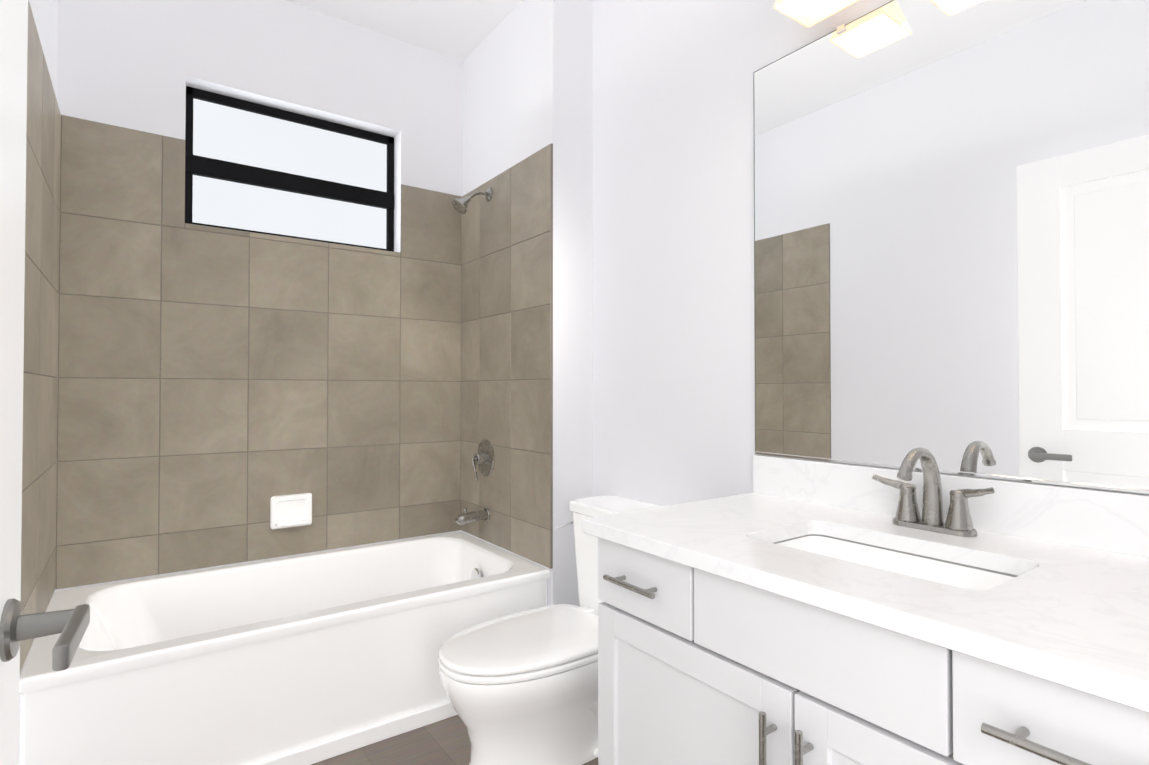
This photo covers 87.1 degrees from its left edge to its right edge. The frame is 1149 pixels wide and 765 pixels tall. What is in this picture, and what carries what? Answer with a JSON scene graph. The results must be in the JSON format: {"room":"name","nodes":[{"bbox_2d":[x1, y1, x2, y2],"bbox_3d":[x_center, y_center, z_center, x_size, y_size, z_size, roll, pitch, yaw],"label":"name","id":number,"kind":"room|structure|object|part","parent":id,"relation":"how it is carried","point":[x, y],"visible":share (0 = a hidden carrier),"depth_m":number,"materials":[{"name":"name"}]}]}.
{"room":"bathroom","nodes":[
{"label":"bathroom","id":0,"kind":"room"},
{"bbox_2d":[19,0,57,764],"bbox_3d":[-1.061,-0.207,0.957,0.140,2.780,2.930,1,-1,-36],"label":"wall","id":1,"kind":"structure","parent":0,"point":[45,14],"depth_m":1.87,"materials":[{"name":"paint"}]},
{"bbox_2d":[0,0,27,764],"bbox_3d":[-0.439,0.069,0.337,0.035,2.048,0.900,0,-1,-32],"label":"door leaf","id":2,"kind":"structure","parent":1,"relation":"in","point":[13,61],"depth_m":0.68,"materials":[{"name":"white paint"}]},
{"bbox_2d":[0,598,89,670],"bbox_3d":[-0.619,0.274,0.622,0.177,0.066,0.158,0,-1,-32],"label":"door handle","id":3,"kind":"object","parent":2,"relation":"attached to","point":[17,626],"depth_m":0.67,"materials":[{"name":"grey metal"}]},
{"bbox_2d":[20,0,60,672],"bbox_3d":[-1.532,-0.112,1.738,0.012,1.614,0.790,1,-1,-36],"label":"wall tile","id":4,"kind":"structure","parent":1,"relation":"attached to","point":[40,373],"depth_m":1.67,"materials":[{"name":"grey tile"}]},
{"bbox_2d":[54,0,462,591],"bbox_3d":[-1.203,-0.185,2.562,1.510,2.780,0.160,1,-1,-36],"label":"wall","id":5,"kind":"structure","parent":0,"point":[140,65],"depth_m":2.45,"materials":[{"name":"paint"}]},
{"bbox_2d":[56,115,460,588],"bbox_3d":[-1.153,-0.102,2.491,1.485,1.614,0.012,1,-1,-36],"label":"wall tile","id":6,"kind":"structure","parent":5,"relation":"attached to","point":[218,388],"depth_m":2.35,"materials":[{"name":"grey tile"}]},
{"bbox_2d":[270,493,311,529],"bbox_3d":[-1.143,0.524,2.452,0.156,0.132,0.052,1,-1,-36],"label":"soap dish","id":7,"kind":"object","parent":6,"relation":"attached to","point":[292,510],"visible":1,"depth_m":2.46,"materials":[{"name":"white ceramic"}]},
{"bbox_2d":[185,86,393,251],"bbox_3d":[-1.192,-0.874,2.607,0.830,0.560,0.046,1,-1,-36],"label":"window","id":8,"kind":"structure","parent":5,"relation":"in","point":[255,167],"depth_m":2.58,"materials":[{"name":"black"}]},
{"bbox_2d":[287,0,523,60],"bbox_3d":[-0.043,-1.634,1.138,1.980,0.080,3.860,1,-1,-36],"label":"ceiling","id":9,"kind":"structure","parent":0,"point":[461,30],"depth_m":2.62,"materials":[{"name":"paint"}]},
{"bbox_2d":[311,715,597,764],"bbox_3d":[-0.043,1.190,1.099,1.980,0.150,3.860,1,-1,-36],"label":"floor","id":10,"kind":"structure","parent":0,"point":[445,742],"depth_m":1.85,"materials":[{"name":"brown tile"}]},
{"bbox_2d":[19,532,549,764],"bbox_3d":[-0.923,0.917,2.159,1.502,0.425,0.789,1,-1,-36],"label":"bathtub","id":11,"kind":"object","parent":10,"relation":"on","point":[308,659],"visible":0.85,"depth_m":1.86,"materials":[{"name":"white ceramic"}]},
{"bbox_2d":[438,496,661,764],"bbox_3d":[-0.046,0.773,1.891,0.781,0.706,0.475,1,-1,-36],"label":"toilet","id":12,"kind":"object","parent":10,"relation":"on","point":[520,688],"visible":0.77,"depth_m":1.71,"materials":[{"name":"white ceramic"}]},
{"bbox_3d":[-0.136,0.793,1.821,0.553,0.021,0.376,1,-1,-36],"label":"seat","id":13,"kind":"part","parent":12,"relation":"part of","materials":[{"name":"white plastic"}]},
{"bbox_3d":[-0.129,0.779,1.826,0.566,0.047,0.372,1,-1,-36],"label":"seat lid","id":14,"kind":"part","parent":12,"relation":"part of","materials":[{"name":"white plastic"}]},
{"bbox_3d":[-0.023,0.512,2.192,0.102,0.035,0.022,1,-1,-36],"label":"flush lever","id":15,"kind":"part","parent":12,"relation":"part of","materials":[{"name":"silver metal"}]},
{"bbox_3d":[0.189,0.637,2.058,0.198,0.352,0.444,1,-1,-36],"label":"tank","id":16,"kind":"part","parent":12,"relation":"part of","materials":[{"name":"white ceramic"}]},
{"bbox_3d":[0.187,0.441,2.059,0.212,0.038,0.466,1,-1,-36],"label":"tank lid","id":17,"kind":"part","parent":12,"relation":"part of","materials":[{"name":"white ceramic"}]},
{"bbox_2d":[582,448,1148,764],"bbox_3d":[0.576,0.625,1.143,0.651,0.982,1.050,1,-1,-36],"label":"bathroom vanity","id":18,"kind":"object","parent":10,"relation":"on","point":[790,611],"visible":1,"depth_m":1.04,"materials":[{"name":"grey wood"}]},
{"bbox_2d":[774,534,1016,589],"bbox_3d":[0.571,0.413,1.132,0.310,0.144,0.483,1,-1,-36],"label":"sink","id":19,"kind":"object","parent":18,"relation":"in","point":[934,566],"depth_m":1.22,"materials":[{"name":"white ceramic"}]},
{"bbox_2d":[872,448,993,536],"bbox_3d":[0.720,0.223,1.257,0.161,0.176,0.242,1,-1,-36],"label":"faucet","id":20,"kind":"object","parent":18,"relation":"on","point":[907,522],"depth_m":1.27,"materials":[{"name":"silver metal"}]},
{"bbox_2d":[462,0,592,606],"bbox_3d":[-0.283,-0.182,2.740,0.190,2.780,0.950,1,-1,-36],"label":"wall","id":21,"kind":"structure","parent":0,"point":[527,78],"depth_m":2.38,"materials":[{"name":"paint"}]},
{"bbox_2d":[461,143,552,568],"bbox_3d":[-0.318,-0.100,2.615,0.012,1.614,0.790,1,-1,-36],"label":"wall tile","id":22,"kind":"structure","parent":21,"relation":"attached to","point":[507,321],"depth_m":2.53,"materials":[{"name":"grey tile"}]},
{"bbox_2d":[452,188,492,213],"bbox_3d":[-0.449,-0.799,2.647,0.174,0.138,0.076,1,-1,-36],"label":"shower head","id":23,"kind":"object","parent":22,"relation":"attached to","point":[460,206],"visible":1,"depth_m":2.62},
{"bbox_2d":[455,508,489,524],"bbox_3d":[-0.451,0.582,2.651,0.149,0.071,0.060,1,-1,-36],"label":"tub spout","id":24,"kind":"object","parent":22,"relation":"attached to","point":[469,517],"visible":1,"depth_m":2.63,"materials":[{"name":"silver metal"}]},
{"bbox_2d":[472,440,494,479],"bbox_3d":[-0.428,0.340,2.683,0.079,0.170,0.164,1,-1,-36],"label":"shower valve","id":25,"kind":"object","parent":22,"relation":"attached to","point":[483,458],"visible":1,"depth_m":2.67,"materials":[{"name":"silver metal"}]},
{"bbox_2d":[593,0,1146,505],"bbox_3d":[0.431,-0.192,2.034,0.140,2.780,2.930,1,-1,-36],"label":"wall","id":26,"kind":"structure","parent":0,"point":[673,256],"depth_m":2.04,"materials":[{"name":"paint"}]},
{"bbox_2d":[773,0,859,27],"bbox_3d":[0.755,-1.034,1.300,0.205,0.207,0.632,1,-1,-36],"label":"sconce","id":27,"kind":"object","parent":26,"relation":"attached to","point":[807,13],"visible":1,"depth_m":1.54,"materials":[{"name":"white glass"}]},
{"bbox_2d":[753,0,1148,494],"bbox_3d":[0.827,-0.359,1.357,0.010,1.126,1.024,1,-1,-36],"label":"mirror","id":28,"kind":"object","parent":26,"relation":"attached to","point":[951,236],"visible":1,"depth_m":1.32,"materials":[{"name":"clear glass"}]}
]}

